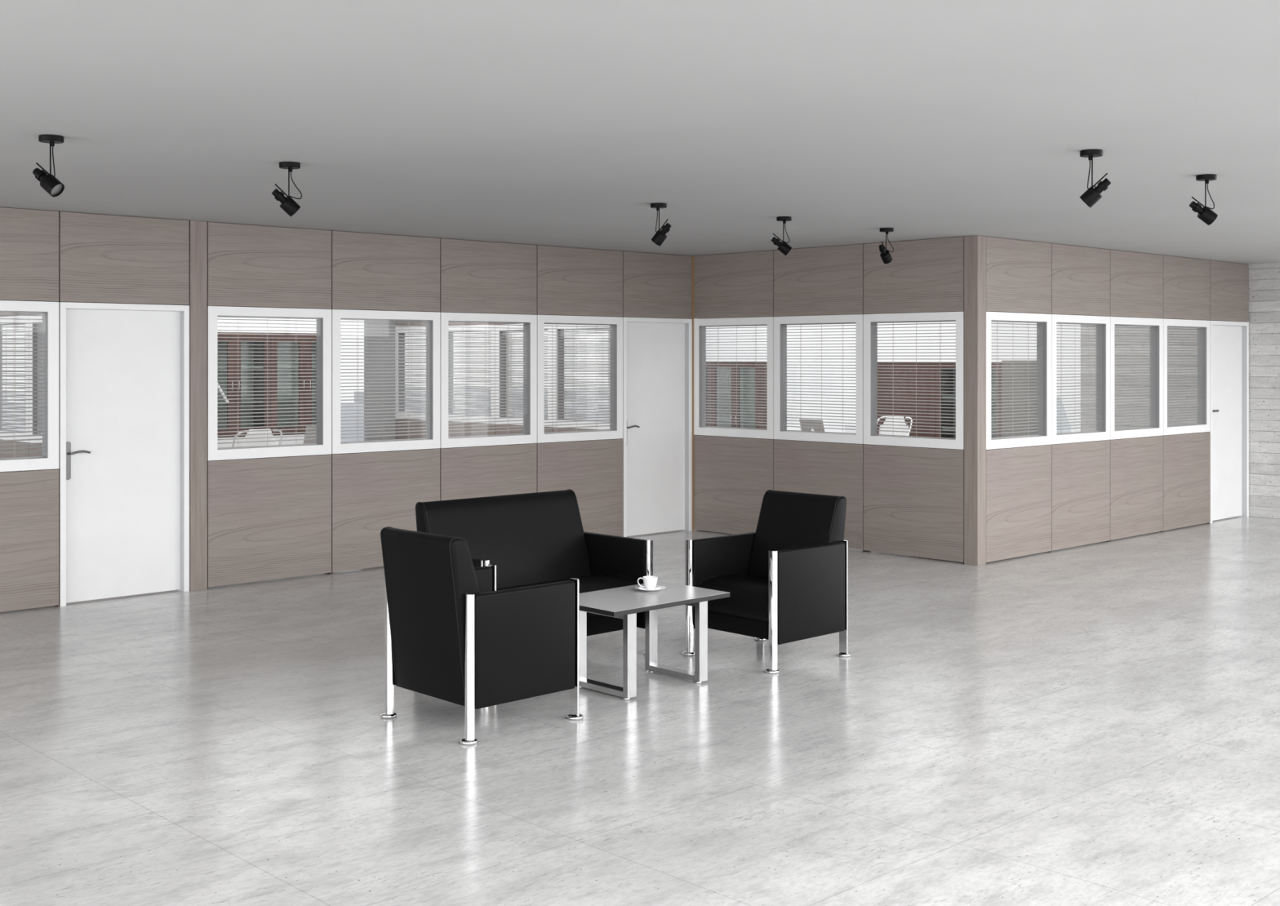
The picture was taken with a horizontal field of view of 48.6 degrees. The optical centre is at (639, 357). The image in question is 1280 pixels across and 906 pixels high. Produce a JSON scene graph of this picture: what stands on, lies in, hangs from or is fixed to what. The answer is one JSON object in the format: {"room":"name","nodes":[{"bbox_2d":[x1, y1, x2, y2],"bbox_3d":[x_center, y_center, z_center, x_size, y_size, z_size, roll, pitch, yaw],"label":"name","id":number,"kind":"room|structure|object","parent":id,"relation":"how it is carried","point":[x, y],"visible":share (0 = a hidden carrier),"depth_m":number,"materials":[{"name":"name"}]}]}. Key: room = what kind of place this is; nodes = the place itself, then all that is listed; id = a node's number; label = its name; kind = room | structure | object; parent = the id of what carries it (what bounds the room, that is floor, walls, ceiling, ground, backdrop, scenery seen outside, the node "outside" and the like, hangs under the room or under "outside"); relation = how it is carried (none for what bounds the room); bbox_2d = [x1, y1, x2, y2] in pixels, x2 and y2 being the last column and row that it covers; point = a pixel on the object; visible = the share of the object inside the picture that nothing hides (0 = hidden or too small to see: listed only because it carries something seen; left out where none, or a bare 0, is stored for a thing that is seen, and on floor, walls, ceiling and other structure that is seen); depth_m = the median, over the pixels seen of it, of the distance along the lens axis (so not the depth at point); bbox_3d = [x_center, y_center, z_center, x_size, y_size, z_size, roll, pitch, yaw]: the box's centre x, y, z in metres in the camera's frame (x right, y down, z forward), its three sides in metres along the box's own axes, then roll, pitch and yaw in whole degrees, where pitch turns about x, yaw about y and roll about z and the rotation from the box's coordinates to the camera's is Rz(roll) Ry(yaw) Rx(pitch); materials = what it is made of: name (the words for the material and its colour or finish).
{"room":"office waiting area","nodes":[
{"label":"office waiting area","id":0,"kind":"room"},
{"bbox_2d":[0,300,110,459],"bbox_3d":[-5.055,0.350,12.278,0.100,2.700,5.093,0,0,-44],"label":"wall","id":1,"kind":"structure","parent":0,"point":[27,454],"depth_m":12.78,"materials":[{"name":"grey wood"}]},
{"bbox_2d":[0,315,29,442],"bbox_3d":[-5.757,0.190,13.017,0.100,1.137,1.012,0,0,-44],"label":"window","id":2,"kind":"structure","parent":1,"relation":"in","point":[7,317],"depth_m":12.74,"materials":[{"name":"white paint"}]},
{"bbox_2d":[0,324,25,431],"bbox_3d":[-5.736,0.184,13.037,0.027,0.989,0.852,0,0,-44],"label":"blind","id":3,"kind":"object","parent":2,"relation":"attached to","point":[6,325],"visible":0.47,"depth_m":13.11,"materials":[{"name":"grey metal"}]},
{"bbox_2d":[29,314,42,443],"bbox_3d":[-5.054,0.190,12.277,0.100,1.137,1.012,0,0,-44],"label":"window","id":4,"kind":"structure","parent":1,"relation":"in","point":[30,317],"depth_m":12.58,"materials":[{"name":"white paint"}]},
{"bbox_2d":[40,322,42,434],"bbox_3d":[-5.033,0.184,12.297,0.027,0.989,0.852,0,0,-44],"label":"blind","id":5,"kind":"object","parent":4,"relation":"attached to","point":[40,322],"visible":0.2,"depth_m":12.59,"materials":[{"name":"grey metal"}]},
{"bbox_2d":[0,207,691,612],"bbox_3d":[-4.397,0.350,9.307,13.450,2.700,0.103,0,0,-44],"label":"wall","id":6,"kind":"structure","parent":0,"point":[255,519],"depth_m":10.95,"materials":[{"name":"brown wood"}]},
{"bbox_2d":[0,300,58,471],"bbox_3d":[-4.370,0.190,9.335,1.034,1.137,0.100,0,0,-44],"label":"window","id":7,"kind":"structure","parent":6,"relation":"in","point":[50,460],"depth_m":9.62,"materials":[{"name":"white paint"}]},
{"bbox_2d":[0,311,43,459],"bbox_3d":[-4.389,0.184,9.356,0.874,0.989,0.027,0,0,-44],"label":"blind","id":8,"kind":"object","parent":7,"relation":"attached to","point":[15,314],"visible":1,"depth_m":9.55,"materials":[{"name":"grey metal"}]},
{"bbox_2d":[59,302,189,606],"bbox_3d":[-3.650,0.660,10.016,0.932,2.079,0.104,0,0,-44],"label":"door","id":9,"kind":"structure","parent":6,"relation":"in","point":[124,369],"depth_m":10.01,"materials":[{"name":"white paint"}]},
{"bbox_2d":[207,306,331,460],"bbox_3d":[-2.832,0.190,10.798,1.037,1.137,0.100,0,0,-44],"label":"window","id":10,"kind":"structure","parent":6,"relation":"in","point":[324,316],"depth_m":10.82,"materials":[{"name":"white paint"}]},
{"bbox_2d":[217,315,318,448],"bbox_3d":[-2.852,0.184,10.819,0.877,0.989,0.027,0,0,-44],"label":"blind","id":11,"kind":"object","parent":10,"relation":"attached to","point":[295,318],"visible":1,"depth_m":10.83,"materials":[{"name":"grey metal"}]},
{"bbox_2d":[331,309,440,453],"bbox_3d":[-2.076,0.190,11.516,1.032,1.137,0.100,0,0,-44],"label":"window","id":12,"kind":"structure","parent":6,"relation":"in","point":[433,318],"depth_m":11.54,"materials":[{"name":"white paint"}]},
{"bbox_2d":[340,318,427,443],"bbox_3d":[-2.096,0.184,11.537,0.872,0.989,0.027,0,0,-44],"label":"blind","id":13,"kind":"object","parent":12,"relation":"attached to","point":[340,318],"visible":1,"depth_m":11.55,"materials":[{"name":"grey metal"}]},
{"bbox_2d":[440,312,537,448],"bbox_3d":[-1.322,0.190,12.234,1.034,1.137,0.100,0,0,-44],"label":"window","id":14,"kind":"structure","parent":6,"relation":"in","point":[530,360],"depth_m":12.27,"materials":[{"name":"white paint"}]},
{"bbox_2d":[448,320,524,437],"bbox_3d":[-1.342,0.184,12.255,0.874,0.989,0.027,0,0,-44],"label":"blind","id":15,"kind":"object","parent":14,"relation":"attached to","point":[462,323],"visible":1,"depth_m":12.26,"materials":[{"name":"grey metal"}]},
{"bbox_2d":[537,315,622,443],"bbox_3d":[-0.568,0.190,12.951,1.032,1.137,0.100,0,0,-44],"label":"window","id":16,"kind":"structure","parent":6,"relation":"in","point":[616,322],"depth_m":13.01,"materials":[{"name":"white paint"}]},
{"bbox_2d":[544,323,611,433],"bbox_3d":[-0.588,0.184,12.972,0.872,0.989,0.027,0,0,-44],"label":"blind","id":17,"kind":"object","parent":16,"relation":"attached to","point":[576,326],"visible":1,"depth_m":12.98,"materials":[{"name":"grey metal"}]},
{"bbox_2d":[622,317,692,537],"bbox_3d":[0.145,0.660,13.626,0.915,2.079,0.104,0,0,-44],"label":"door","id":18,"kind":"structure","parent":6,"relation":"in","point":[657,357],"depth_m":13.66,"materials":[{"name":"white paint"}]},
{"bbox_2d":[364,320,395,442],"bbox_3d":[-3.224,0.350,17.560,0.415,2.700,0.070,0,0,-44],"label":"wall pillar","id":19,"kind":"structure","parent":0,"point":[388,437],"depth_m":17.51,"materials":[{"name":"grey concrete"}]},
{"bbox_2d":[0,515,1279,905],"bbox_3d":[0.183,1.775,8.476,19.350,0.150,18.430,0,0,-44],"label":"floor","id":20,"kind":"structure","parent":0,"point":[1096,724],"depth_m":6.14,"materials":[{"name":"concrete"}]},
{"bbox_2d":[217,332,271,448],"bbox_3d":[-4.633,0.709,15.898,0.890,1.983,0.407,0,0,-44],"label":"bookcase","id":21,"kind":"object","parent":20,"relation":"on","point":[225,445],"visible":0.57,"depth_m":16.05,"materials":[{"name":"red wood"}]},
{"bbox_2d":[231,428,282,448],"bbox_3d":[-3.843,1.198,13.942,0.571,1.005,0.593,0,0,-44],"label":"office chair","id":22,"kind":"object","parent":20,"relation":"on","point":[261,443],"visible":0.2,"depth_m":13.72,"materials":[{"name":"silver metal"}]},
{"bbox_2d":[270,333,316,445],"bbox_3d":[-3.984,0.709,16.515,0.890,1.983,0.407,0,0,-44],"label":"bookcase","id":23,"kind":"object","parent":20,"relation":"on","point":[299,442],"visible":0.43,"depth_m":16.42,"materials":[{"name":"red wood"}]},
{"bbox_2d":[380,526,583,745],"bbox_3d":[-0.760,1.247,6.672,0.732,0.906,0.707,0,0,-44],"label":"armchair","id":24,"kind":"object","parent":20,"relation":"on","point":[451,636],"visible":1,"depth_m":6.42,"materials":[{"name":"black leather"}]},
{"bbox_2d":[415,488,653,655],"bbox_3d":[-0.593,1.247,7.928,1.246,0.906,0.732,0,0,-44],"label":"sofa","id":25,"kind":"object","parent":20,"relation":"on","point":[536,538],"visible":0.38,"depth_m":8.12,"materials":[{"name":"black leather"}]},
{"bbox_2d":[579,581,729,700],"bbox_3d":[-0.007,1.474,7.423,0.836,0.453,0.530,0,0,-44],"label":"coffee table","id":26,"kind":"object","parent":20,"relation":"on","point":[624,602],"visible":0.91,"depth_m":7.35,"materials":[{"name":"grey laminate"}]},
{"bbox_2d":[634,585,666,591],"bbox_3d":[0.055,1.238,7.577,0.167,0.018,0.167,0,0,-44],"label":"saucer","id":27,"kind":"object","parent":26,"relation":"on","point":[657,587],"visible":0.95,"depth_m":7.59,"materials":[{"name":"white ceramic"}]},
{"bbox_2d":[637,575,657,590],"bbox_3d":[0.048,1.207,7.576,0.092,0.067,0.089,0,0,-44],"label":"coffee cup","id":28,"kind":"object","parent":27,"relation":"on","point":[650,582],"visible":0.99,"depth_m":7.55,"materials":[{"name":"white ceramic"}]},
{"bbox_2d":[706,362,712,426],"bbox_3d":[1.012,0.877,21.159,0.407,1.645,0.453,0,0,-44],"label":"tall cabinet","id":29,"kind":"object","parent":20,"relation":"on","point":[707,368],"visible":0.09,"depth_m":20.92,"materials":[{"name":"red wood"}]},
{"bbox_2d":[711,362,767,430],"bbox_3d":[1.496,0.877,20.650,0.407,1.645,0.938,0,0,-44],"label":"tall cabinet","id":30,"kind":"object","parent":20,"relation":"on","point":[723,366],"visible":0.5,"depth_m":20.77,"materials":[{"name":"red wood"}]},
{"bbox_2d":[720,390,755,392],"bbox_3d":[1.516,0.500,20.668,0.328,0.022,0.900,0,0,-44],"label":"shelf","id":31,"kind":"object","parent":30,"relation":"attached to","point":[728,391],"depth_m":20.52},
{"bbox_2d":[721,417,755,421],"bbox_3d":[1.516,0.900,20.668,0.328,0.022,0.900,0,0,-44],"label":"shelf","id":32,"kind":"object","parent":30,"relation":"attached to","point":[722,419],"depth_m":20.64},
{"bbox_2d":[682,489,850,674],"bbox_3d":[0.734,1.247,8.096,0.732,0.906,0.707,0,0,-44],"label":"armchair","id":33,"kind":"object","parent":20,"relation":"on","point":[786,580],"visible":0.94,"depth_m":8.01,"materials":[{"name":"black leather"}]},
{"bbox_2d":[877,416,912,436],"bbox_3d":[2.839,1.198,16.675,0.593,1.005,0.571,0,0,-44],"label":"office chair","id":34,"kind":"object","parent":20,"relation":"on","point":[902,433],"visible":0.2,"depth_m":16.82,"materials":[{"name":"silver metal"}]},
{"bbox_2d":[877,362,937,438],"bbox_3d":[3.564,0.877,18.476,0.407,1.645,0.918,0,0,-44],"label":"tall cabinet","id":35,"kind":"object","parent":20,"relation":"on","point":[919,434],"visible":0.2,"depth_m":18.31,"materials":[{"name":"red wood"}]},
{"bbox_2d":[935,362,1001,439],"bbox_3d":[4.217,0.877,17.790,0.407,1.645,0.963,0,0,-44],"label":"tall cabinet","id":36,"kind":"object","parent":20,"relation":"on","point":[953,436],"visible":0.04,"depth_m":18.00,"materials":[{"name":"red wood"}]},
{"bbox_2d":[942,395,996,399],"bbox_3d":[4.237,0.500,17.808,0.328,0.022,0.925,0,0,-44],"label":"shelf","id":37,"kind":"object","parent":36,"relation":"attached to","point":[942,396],"depth_m":17.91,"materials":[{"name":"white"}]},
{"bbox_2d":[942,427,996,431],"bbox_3d":[4.237,0.900,17.808,0.328,0.022,0.925,0,0,-44],"label":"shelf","id":38,"kind":"object","parent":36,"relation":"attached to","point":[944,428],"depth_m":17.91,"materials":[{"name":"white"}]},
{"bbox_2d":[1001,360,1036,436],"bbox_3d":[4.674,0.868,17.306,0.370,1.665,0.355,0,0,-44],"label":"storage cabinet","id":39,"kind":"object","parent":20,"relation":"on","point":[1002,363],"visible":0.44,"depth_m":17.15,"materials":[{"name":"grey paint"}]},
{"bbox_3d":[-3.803,1.330,14.843,1.750,0.740,0.750,0,0,-44],"label":"desk","id":40,"kind":"object","parent":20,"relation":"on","visible":0},
{"bbox_2d":[217,382,229,402],"bbox_3d":[-4.359,0.505,14.348,0.423,0.908,0.160,0,0,-44],"label":"desk lamp","id":41,"kind":"object","parent":40,"relation":"on","point":[218,386],"visible":0.04,"depth_m":14.44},
{"bbox_2d":[303,426,316,444],"bbox_3d":[-3.464,0.838,15.006,0.344,0.242,0.310,0,0,-44],"label":"chair","id":42,"kind":"object","parent":40,"relation":"on","point":[307,427],"visible":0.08,"depth_m":14.84,"materials":[{"name":"white plastic"}]},
{"bbox_3d":[2.162,1.330,16.480,0.750,0.740,1.700,0,0,-44],"label":"desk","id":43,"kind":"object","parent":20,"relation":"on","visible":0},
{"bbox_2d":[799,418,824,432],"bbox_3d":[2.087,0.838,16.494,0.310,0.242,0.344,0,0,-44],"label":"laptop","id":44,"kind":"object","parent":43,"relation":"on","point":[813,423],"visible":0.48,"depth_m":16.40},
{"bbox_2d":[0,0,1279,264],"bbox_3d":[-1.436,-1.125,10.179,19.350,0.250,13.730,0,0,-44],"label":"ceiling","id":45,"kind":"structure","parent":0,"point":[562,123],"depth_m":5.89,"materials":[{"name":"white paint"}]},
{"bbox_2d":[32,134,64,196],"bbox_3d":[-2.668,-0.862,6.401,0.110,0.275,0.141,0,0,-44],"label":"ceiling spotlight","id":46,"kind":"object","parent":45,"relation":"hanging from","point":[49,183],"visible":1,"depth_m":6.38,"materials":[{"name":"black metal"}]},
{"bbox_2d":[32,168,47,181],"bbox_3d":[-2.709,-0.822,6.408,0.079,0.073,0.049,0,0,17],"label":"socket","id":47,"kind":"object","parent":46,"relation":"attached to","point":[40,175],"depth_m":6.39,"materials":[{"name":"black metal"}]},
{"bbox_2d":[271,161,302,216],"bbox_3d":[-1.811,-0.862,7.261,0.145,0.276,0.106,0,0,-44],"label":"ceiling spotlight","id":48,"kind":"object","parent":45,"relation":"hanging from","point":[288,205],"visible":1,"depth_m":7.24,"materials":[{"name":"black metal"}]},
{"bbox_2d":[271,188,287,204],"bbox_3d":[-1.846,-0.826,7.248,0.077,0.075,0.052,0,0,-44],"label":"socket","id":49,"kind":"object","parent":48,"relation":"attached to","point":[279,196],"depth_m":7.23,"materials":[{"name":"black metal"}]},
{"bbox_2d":[650,202,671,246],"bbox_3d":[0.131,-0.862,9.185,0.106,0.276,0.136,0,0,-44],"label":"ceiling spotlight","id":50,"kind":"object","parent":45,"relation":"hanging from","point":[660,237],"visible":1,"depth_m":9.17,"materials":[{"name":"black metal"}]},
{"bbox_2d":[660,222,671,235],"bbox_3d":[0.167,-0.833,9.175,0.053,0.079,0.072,0,0,-44],"label":"socket","id":51,"kind":"object","parent":50,"relation":"attached to","point":[665,228],"depth_m":9.16,"materials":[{"name":"black metal"}]},
{"bbox_2d":[770,216,791,255],"bbox_3d":[1.012,-0.863,10.068,0.134,0.275,0.120,0,0,-44],"label":"ceiling spotlight","id":52,"kind":"object","parent":45,"relation":"hanging from","point":[784,247],"visible":1,"depth_m":10.05,"materials":[{"name":"black metal"}]},
{"bbox_2d":[770,236,782,246],"bbox_3d":[0.971,-0.822,10.066,0.079,0.073,0.049,0,0,-5],"label":"socket","id":53,"kind":"object","parent":52,"relation":"attached to","point":[776,242],"depth_m":10.05,"materials":[{"name":"black metal"}]},
{"bbox_2d":[879,227,893,263],"bbox_3d":[1.892,-0.862,10.927,0.142,0.276,0.106,0,0,-44],"label":"ceiling spotlight","id":54,"kind":"object","parent":45,"relation":"hanging from","point":[885,255],"visible":1,"depth_m":10.91,"materials":[{"name":"black metal"}]},
{"bbox_2d":[879,244,886,254],"bbox_3d":[1.869,-0.831,10.903,0.075,0.078,0.050,0,0,-44],"label":"socket","id":55,"kind":"object","parent":54,"relation":"attached to","point":[882,249],"depth_m":10.89,"materials":[{"name":"black metal"}]},
{"bbox_2d":[1080,149,1111,208],"bbox_3d":[2.192,-0.862,6.830,0.106,0.276,0.143,0,0,-44],"label":"ceiling spotlight","id":56,"kind":"object","parent":45,"relation":"hanging from","point":[1091,196],"visible":1,"depth_m":6.81,"materials":[{"name":"black metal"}]},
{"bbox_2d":[1094,177,1111,194],"bbox_3d":[2.228,-0.826,6.818,0.053,0.075,0.077,0,0,-44],"label":"socket","id":57,"kind":"object","parent":56,"relation":"attached to","point":[1103,185],"depth_m":6.80,"materials":[{"name":"black metal"}]},
{"bbox_2d":[1189,173,1217,225],"bbox_3d":[3.092,-0.863,7.760,0.132,0.275,0.124,0,0,-44],"label":"ceiling spotlight","id":58,"kind":"object","parent":45,"relation":"hanging from","point":[1208,216],"visible":1,"depth_m":7.74,"materials":[{"name":"black metal"}]},
{"bbox_2d":[1189,200,1204,214],"bbox_3d":[3.050,-0.821,7.759,0.080,0.072,0.049,0,0,-2],"label":"socket","id":59,"kind":"object","parent":58,"relation":"attached to","point":[1196,207],"depth_m":7.74,"materials":[{"name":"black metal"}]},
{"bbox_2d":[395,236,964,564],"bbox_3d":[-0.158,0.350,14.704,0.100,2.700,8.326,0,0,-44],"label":"wall","id":60,"kind":"structure","parent":0,"point":[901,500],"depth_m":12.58,"materials":[{"name":"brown wood"}]},
{"bbox_2d":[395,326,426,420],"bbox_3d":[-2.679,0.190,17.354,0.100,1.137,1.012,0,0,-44],"label":"window","id":61,"kind":"structure","parent":60,"relation":"in","point":[408,327],"depth_m":17.65,"materials":[{"name":"white paint"}]},
{"bbox_2d":[403,332,426,413],"bbox_3d":[-2.658,0.184,17.374,0.027,0.989,0.852,0,0,-44],"label":"blind","id":62,"kind":"object","parent":61,"relation":"attached to","point":[425,332],"visible":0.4,"depth_m":17.48,"materials":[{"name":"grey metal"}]},
{"bbox_2d":[448,324,495,423],"bbox_3d":[-1.975,0.190,16.614,0.100,1.137,1.012,0,0,-44],"label":"window","id":63,"kind":"structure","parent":60,"relation":"in","point":[468,326],"depth_m":16.49,"materials":[{"name":"white paint"}]},
{"bbox_2d":[451,331,490,415],"bbox_3d":[-1.954,0.184,16.634,0.027,0.989,0.852,0,0,-44],"label":"blind","id":64,"kind":"object","parent":63,"relation":"attached to","point":[460,338],"visible":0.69,"depth_m":16.65,"materials":[{"name":"grey metal"}]},
{"bbox_2d":[495,324,552,426],"bbox_3d":[-1.272,0.190,15.875,0.100,1.137,1.012,0,0,-44],"label":"window","id":65,"kind":"structure","parent":60,"relation":"in","point":[496,326],"depth_m":16.15,"materials":[{"name":"white paint"}]},
{"bbox_2d":[504,329,547,418],"bbox_3d":[-1.251,0.184,15.895,0.027,0.989,0.852,0,0,-44],"label":"blind","id":66,"kind":"object","parent":65,"relation":"attached to","point":[522,330],"visible":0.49,"depth_m":16.06,"materials":[{"name":"grey metal"}]},
{"bbox_2d":[506,328,609,421],"bbox_3d":[-1.087,0.350,19.696,5.625,2.700,0.080,0,0,-44],"label":"window","id":67,"kind":"structure","parent":60,"relation":"in","point":[508,339],"depth_m":19.03,"materials":[{"name":"metal"}]},
{"bbox_2d":[552,324,609,429],"bbox_3d":[-0.569,0.190,15.136,0.100,1.137,1.012,0,0,-44],"label":"window","id":68,"kind":"structure","parent":60,"relation":"in","point":[584,326],"depth_m":15.43,"materials":[{"name":"white paint"}]},
{"bbox_2d":[562,328,609,422],"bbox_3d":[-0.548,0.184,15.156,0.027,0.989,0.852,0,0,-44],"label":"blind","id":69,"kind":"object","parent":68,"relation":"attached to","point":[573,331],"visible":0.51,"depth_m":15.19,"materials":[{"name":"grey metal"}]},
{"bbox_2d":[692,255,693,530],"bbox_3d":[0.521,0.350,13.912,0.016,2.699,0.016,0,0,-44],"label":"trim","id":70,"kind":"structure","parent":60,"relation":"attached to","point":[692,255],"depth_m":13.90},
{"bbox_2d":[693,316,773,439],"bbox_3d":[0.916,0.190,13.575,0.100,1.137,1.034,0,0,-44],"label":"window","id":71,"kind":"structure","parent":60,"relation":"in","point":[700,340],"depth_m":13.70,"materials":[{"name":"white paint"}]},
{"bbox_2d":[703,324,767,430],"bbox_3d":[0.937,0.184,13.595,0.027,0.989,0.874,0,0,-44],"label":"blind","id":72,"kind":"object","parent":71,"relation":"attached to","point":[736,327],"visible":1,"depth_m":13.58,"materials":[{"name":"grey metal"}]},
{"bbox_2d":[773,314,863,444],"bbox_3d":[1.633,0.190,12.821,0.100,1.137,1.030,0,0,-44],"label":"window","id":73,"kind":"structure","parent":60,"relation":"in","point":[780,329],"depth_m":12.89,"materials":[{"name":"white paint"}]},
{"bbox_2d":[785,322,855,434],"bbox_3d":[1.654,0.184,12.841,0.027,0.989,0.870,0,0,-44],"label":"blind","id":74,"kind":"object","parent":73,"relation":"attached to","point":[821,324],"visible":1,"depth_m":12.85,"materials":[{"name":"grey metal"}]},
{"bbox_2d":[863,311,964,449],"bbox_3d":[2.347,0.190,12.071,0.100,1.137,1.025,0,0,-44],"label":"window","id":75,"kind":"structure","parent":60,"relation":"in","point":[870,437],"depth_m":12.14,"materials":[{"name":"white paint"}]},
{"bbox_2d":[875,320,955,439],"bbox_3d":[2.368,0.184,12.091,0.027,0.989,0.865,0,0,-44],"label":"blind","id":76,"kind":"object","parent":75,"relation":"attached to","point":[893,322],"visible":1,"depth_m":12.08,"materials":[{"name":"grey metal"}]},
{"bbox_2d":[964,235,986,565],"bbox_3d":[2.756,0.350,11.652,0.122,2.699,0.131,0,0,-44],"label":"corner post","id":77,"kind":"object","parent":60,"relation":"attached to","point":[975,246],"depth_m":11.61,"materials":[{"name":"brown wood"}]},
{"bbox_2d":[986,236,1248,562],"bbox_3d":[4.636,0.350,13.422,5.058,2.700,0.100,0,0,-44],"label":"wall","id":78,"kind":"structure","parent":0,"point":[1043,498],"depth_m":12.91,"materials":[{"name":"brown wood"}]},
{"bbox_2d":[986,311,1051,449],"bbox_3d":[3.187,0.190,12.044,1.026,1.137,0.100,0,0,-44],"label":"window","id":79,"kind":"structure","parent":78,"relation":"in","point":[1044,342],"depth_m":12.29,"materials":[{"name":"white paint"}]},
{"bbox_2d":[991,320,1039,439],"bbox_3d":[3.167,0.184,12.065,0.866,0.989,0.027,0,0,-44],"label":"blind","id":80,"kind":"object","parent":79,"relation":"attached to","point":[997,323],"visible":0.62,"depth_m":12.09,"materials":[{"name":"grey metal"}]},
{"bbox_2d":[1051,314,1110,444],"bbox_3d":[3.935,0.190,12.756,1.024,1.137,0.100,0,0,-44],"label":"window","id":81,"kind":"structure","parent":78,"relation":"in","point":[1104,329],"depth_m":12.97,"materials":[{"name":"white paint"}]},
{"bbox_2d":[1056,322,1098,434],"bbox_3d":[3.915,0.184,12.777,0.864,0.989,0.027,0,0,-44],"label":"blind","id":82,"kind":"object","parent":81,"relation":"attached to","point":[1088,326],"visible":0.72,"depth_m":12.82,"materials":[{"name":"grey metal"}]},
{"bbox_2d":[1110,316,1163,439],"bbox_3d":[4.686,0.190,13.471,1.034,1.137,0.100,0,0,-44],"label":"window","id":83,"kind":"structure","parent":78,"relation":"in","point":[1157,347],"depth_m":13.74,"materials":[{"name":"white paint"}]},
{"bbox_2d":[1114,324,1152,430],"bbox_3d":[4.666,0.184,13.492,0.874,0.989,0.027,0,0,-44],"label":"blind","id":84,"kind":"object","parent":83,"relation":"attached to","point":[1131,326],"visible":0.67,"depth_m":13.53,"materials":[{"name":"grey metal"}]},
{"bbox_2d":[1163,318,1209,435],"bbox_3d":[5.434,0.190,14.182,1.013,1.137,0.100,0,0,-44],"label":"window","id":85,"kind":"structure","parent":78,"relation":"in","point":[1204,330],"depth_m":14.45,"materials":[{"name":"white paint"}]},
{"bbox_2d":[1167,326,1199,426],"bbox_3d":[5.414,0.184,14.203,0.853,0.989,0.027,0,0,-44],"label":"blind","id":86,"kind":"object","parent":85,"relation":"attached to","point":[1170,328],"visible":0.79,"depth_m":14.24,"materials":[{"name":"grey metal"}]},
{"bbox_2d":[1209,320,1248,523],"bbox_3d":[6.139,0.660,14.850,0.913,2.079,0.104,0,0,-44],"label":"door","id":87,"kind":"structure","parent":78,"relation":"in","point":[1228,340],"depth_m":14.91,"materials":[{"name":"white paint"}]},
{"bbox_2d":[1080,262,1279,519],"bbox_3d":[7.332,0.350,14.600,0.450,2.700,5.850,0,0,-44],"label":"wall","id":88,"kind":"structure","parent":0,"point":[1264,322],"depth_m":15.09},
{"label":"outside","id":89,"kind":"structure","parent":0,"visible":0},
{"bbox_2d":[340,395,1080,420],"bbox_3d":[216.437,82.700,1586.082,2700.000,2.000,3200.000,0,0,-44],"label":"ground","id":90,"kind":"structure","parent":89,"point":[838,397],"depth_m":2427.55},
{"bbox_2d":[2,386,1080,443],"bbox_3d":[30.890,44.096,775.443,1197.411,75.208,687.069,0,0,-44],"label":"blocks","id":91,"kind":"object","parent":90,"relation":"on","point":[352,439],"visible":0.02,"depth_m":304.59},
{"bbox_2d":[1056,396,1071,433],"bbox_3d":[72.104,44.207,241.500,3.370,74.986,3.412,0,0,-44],"label":"skyscraper","id":92,"kind":"structure","parent":90,"relation":"on","point":[1057,400],"depth_m":240.01,"materials":[{"name":"white"}]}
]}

